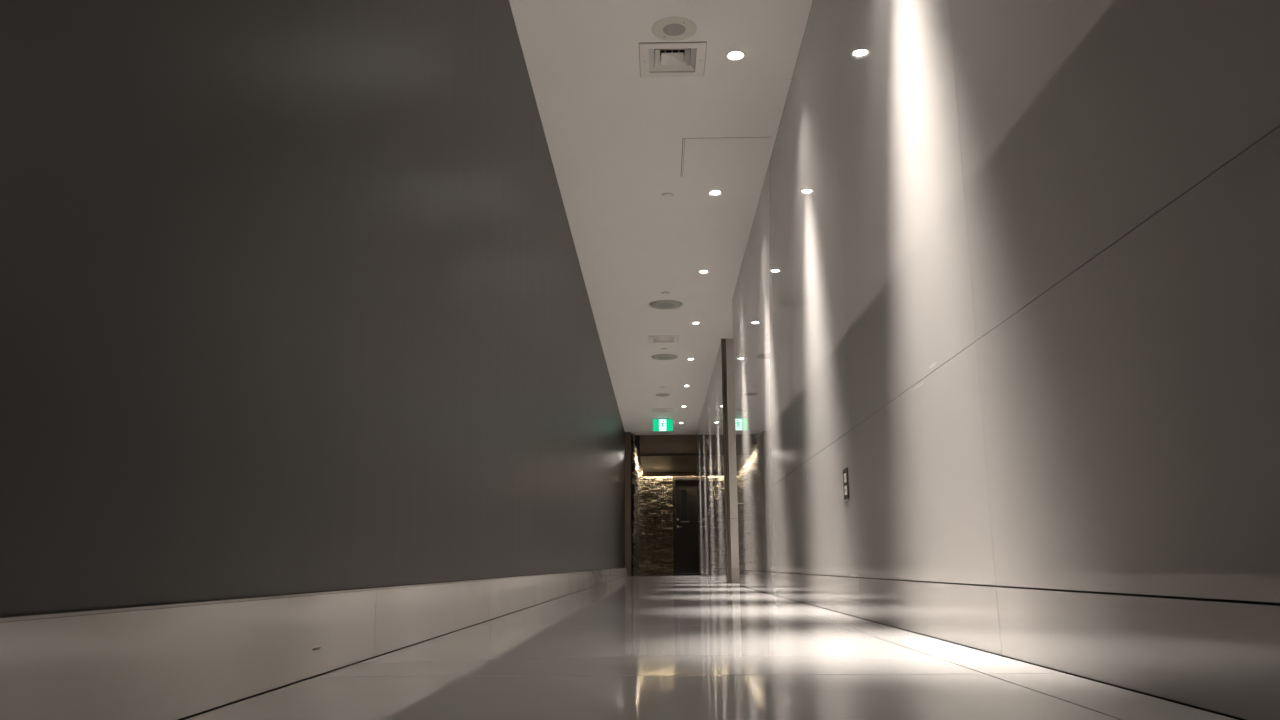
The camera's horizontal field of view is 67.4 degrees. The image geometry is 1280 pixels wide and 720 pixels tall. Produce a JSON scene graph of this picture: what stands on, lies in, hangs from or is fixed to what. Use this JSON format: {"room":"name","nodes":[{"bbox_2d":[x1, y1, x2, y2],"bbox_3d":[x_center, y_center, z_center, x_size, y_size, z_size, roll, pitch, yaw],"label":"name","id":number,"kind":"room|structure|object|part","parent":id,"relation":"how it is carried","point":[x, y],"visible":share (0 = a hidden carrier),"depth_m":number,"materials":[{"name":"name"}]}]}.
{"room":"building corridor","nodes":[
{"label":"building corridor","id":0,"kind":"room"},
{"bbox_2d":[0,0,624,719],"bbox_3d":[-0.604,0.122,6.047,0.120,2.720,24.850,-1,-12,1],"label":"wall","id":1,"kind":"structure","parent":0,"point":[294,299],"depth_m":1.69,"materials":[{"name":"grey paint"}]},
{"bbox_2d":[0,568,626,719],"bbox_3d":[-0.519,1.360,5.780,0.043,0.145,24.850,-1,-12,1],"label":"baseboard","id":2,"kind":"structure","parent":1,"relation":"attached to","point":[171,661],"depth_m":1.34,"materials":[{"name":"tile"}]},
{"bbox_2d":[625,432,631,575],"bbox_3d":[-0.285,2.723,18.275,0.238,2.699,0.159,-1,-12,1],"label":"trim","id":3,"kind":"structure","parent":1,"relation":"attached to","point":[628,545],"depth_m":18.18,"materials":[{"name":"brown metal"}]},
{"bbox_2d":[631,433,639,575],"bbox_3d":[-0.142,3.017,20.331,0.207,2.980,3.990,-1,-12,1],"label":"wall","id":4,"kind":"structure","parent":0,"point":[635,511],"depth_m":18.95,"materials":[{"name":"stone"}]},
{"bbox_2d":[638,445,673,573],"bbox_3d":[0.289,3.446,22.280,0.945,2.950,0.181,-1,-12,1],"label":"wall","id":5,"kind":"structure","parent":0,"point":[655,492],"depth_m":22.15,"materials":[{"name":"stone"}]},
{"bbox_2d":[509,0,812,434],"bbox_3d":[1.172,-0.938,8.460,3.561,0.340,29.400,-1,-12,1],"label":"ceiling","id":6,"kind":"structure","parent":0,"point":[614,135],"depth_m":6.08,"materials":[{"name":"paint"}]},
{"bbox_2d":[652,409,672,411],"bbox_3d":[0.373,0.788,15.932,0.334,0.114,0.334,-1,-12,1],"label":"ceiling vent","id":7,"kind":"object","parent":6,"relation":"in","point":[653,410],"visible":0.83,"depth_m":15.97,"materials":[{"name":"white metal"}]},
{"bbox_2d":[653,418,672,431],"bbox_3d":[0.398,1.132,16.760,0.356,0.232,0.037,-1,-12,1],"label":"exit sign","id":8,"kind":"object","parent":6,"relation":"hanging from","point":[659,424],"visible":1,"depth_m":16.75,"materials":[{"name":"green plastic"}]},
{"bbox_3d":[0.396,1.136,16.743,0.120,0.198,0.002,-1,-12,1],"label":"white doorway","id":9,"kind":"part","parent":8,"relation":"part of","materials":[{"name":"white plastic"}]},
{"bbox_2d":[656,394,669,396],"bbox_3d":[0.342,0.531,14.474,0.220,0.011,0.220,-1,-12,1],"label":"ceiling speaker","id":10,"kind":"object","parent":6,"relation":"attached to","point":[661,395],"visible":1,"depth_m":14.46,"materials":[{"name":"grey plastic"}]},
{"bbox_2d":[649,336,678,342],"bbox_3d":[0.268,-0.283,10.916,0.334,0.114,0.334,-1,-12,1],"label":"ceiling vent","id":11,"kind":"object","parent":6,"relation":"in","point":[652,339],"visible":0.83,"depth_m":10.95,"materials":[{"name":"white metal"}]},
{"bbox_2d":[651,354,677,359],"bbox_3d":[0.301,-0.031,11.834,0.330,0.013,0.330,-1,-12,1],"label":"ceiling speaker","id":12,"kind":"object","parent":6,"relation":"attached to","point":[659,356],"visible":1,"depth_m":11.80,"materials":[{"name":"grey plastic"}]},
{"bbox_2d":[657,356,671,358],"bbox_3d":[0.301,-0.026,11.832,0.180,0.002,0.180,-1,-12,1],"label":"grille","id":13,"kind":"object","parent":12,"relation":"attached to","point":[658,357],"depth_m":11.81,"materials":[{"name":"grey metal"}]},
{"bbox_2d":[649,300,682,308],"bbox_3d":[0.257,-0.541,9.448,0.330,0.013,0.330,-1,-12,1],"label":"ceiling speaker","id":14,"kind":"object","parent":6,"relation":"attached to","point":[660,304],"visible":1,"depth_m":9.41,"materials":[{"name":"grey plastic"}]},
{"bbox_2d":[657,303,674,307],"bbox_3d":[0.257,-0.535,9.447,0.180,0.002,0.180,-1,-12,1],"label":"grille","id":15,"kind":"object","parent":14,"relation":"attached to","point":[659,305],"depth_m":9.44,"materials":[{"name":"grey metal"}]},
{"bbox_2d":[662,193,673,197],"bbox_3d":[0.192,-1.139,6.652,0.084,0.010,0.084,-1,-12,1],"label":"cap","id":16,"kind":"object","parent":6,"relation":"attached to","point":[665,195],"visible":1,"depth_m":6.64,"materials":[{"name":"white plastic"}]},
{"bbox_2d":[639,42,706,77],"bbox_3d":[0.164,-1.571,4.883,0.334,0.114,0.334,-1,-12,1],"label":"ceiling vent","id":17,"kind":"object","parent":6,"relation":"in","point":[671,59],"visible":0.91,"depth_m":4.90,"materials":[{"name":"white metal"}]},
{"bbox_2d":[652,16,696,40],"bbox_3d":[0.164,-1.581,4.594,0.216,0.006,0.216,-1,-12,1],"label":"ceiling speaker","id":18,"kind":"object","parent":6,"relation":"attached to","point":[675,28],"visible":1,"depth_m":4.58,"materials":[{"name":"grey plastic"}]},
{"bbox_2d":[663,24,685,35],"bbox_3d":[0.164,-1.580,4.594,0.108,0.001,0.108,-1,-12,1],"label":"grille","id":19,"kind":"object","parent":18,"relation":"attached to","point":[668,29],"depth_m":4.60,"materials":[{"name":"grey metal"}]},
{"bbox_2d":[697,270,709,273],"bbox_3d":[0.557,-0.799,8.418,0.110,0.062,0.110,-1,-12,1],"label":"recessed light","id":20,"kind":"object","parent":6,"relation":"in","point":[700,271],"visible":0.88,"depth_m":8.42,"materials":[{"name":"metal"}]},
{"bbox_2d":[707,190,722,195],"bbox_3d":[0.519,-1.180,6.631,0.110,0.062,0.110,-1,-12,1],"label":"recessed light","id":21,"kind":"object","parent":6,"relation":"in","point":[712,192],"visible":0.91,"depth_m":6.63,"materials":[{"name":"metal"}]},
{"bbox_2d":[681,137,771,176],"bbox_3d":[0.530,-1.275,6.050,0.534,0.003,0.580,-1,-12,1],"label":"access panel","id":22,"kind":"object","parent":6,"relation":"attached to","point":[736,156],"visible":1,"depth_m":6.03,"materials":[{"name":"paint"}]},
{"bbox_2d":[725,50,745,60],"bbox_3d":[0.481,-1.562,4.844,0.110,0.062,0.110,-1,-12,1],"label":"recessed light","id":23,"kind":"object","parent":6,"relation":"in","point":[734,55],"visible":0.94,"depth_m":4.84,"materials":[{"name":"metal"}]},
{"bbox_2d":[631,435,696,475],"bbox_3d":[0.933,2.060,20.607,2.365,0.545,3.535,-1,-12,1],"label":"ceiling","id":24,"kind":"structure","parent":0,"point":[660,455],"depth_m":18.95,"materials":[{"name":"brown metal"}]},
{"bbox_2d":[179,573,1236,719],"bbox_3d":[1.189,1.907,7.852,3.561,0.080,29.400,-1,-12,1],"label":"floor","id":25,"kind":"structure","parent":0,"point":[678,646],"depth_m":1.71,"materials":[{"name":"tile"}]},
{"bbox_2d":[726,339,739,582],"bbox_3d":[1.945,1.091,10.659,1.941,2.720,0.140,-1,-12,1],"label":"wall","id":26,"kind":"structure","parent":0,"point":[729,342],"depth_m":10.60,"materials":[{"name":"paint"}]},
{"bbox_2d":[721,339,731,582],"bbox_3d":[0.953,1.080,10.621,0.052,2.699,0.032,-1,-12,1],"label":"trim","id":27,"kind":"structure","parent":26,"relation":"attached to","point":[723,341],"depth_m":10.60,"materials":[{"name":"brown metal"}]},
{"bbox_2d":[696,0,1279,719],"bbox_3d":[0.910,0.106,6.017,0.150,2.720,24.849,-1,-12,1],"label":"wall","id":28,"kind":"structure","parent":0,"point":[1010,269],"depth_m":1.86,"materials":[{"name":"white paint"}]},
{"bbox_2d":[843,468,848,501],"bbox_3d":[0.792,0.480,3.696,0.005,0.124,0.084,-1,-12,1],"label":"wall outlet","id":29,"kind":"object","parent":28,"relation":"attached to","point":[845,471],"visible":1,"depth_m":3.69,"materials":[{"name":"metal"}]},
{"bbox_3d":[1.266,2.489,22.505,1.020,0.495,0.100,-1,-12,1],"label":"wall","id":30,"kind":"structure","parent":0,"visible":0},
{"bbox_2d":[672,477,698,573],"bbox_3d":[1.273,3.805,22.193,1.020,2.200,0.160,-1,-12,1],"label":"door","id":31,"kind":"structure","parent":30,"relation":"in","point":[685,490],"depth_m":22.16,"materials":[{"name":"black wood"}]},
{"bbox_3d":[1.028,3.371,22.282,0.115,0.710,0.006,-1,-12,1],"label":"vision panel","id":32,"kind":"part","parent":31,"relation":"part of","materials":[{"name":"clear glass"}]}
]}

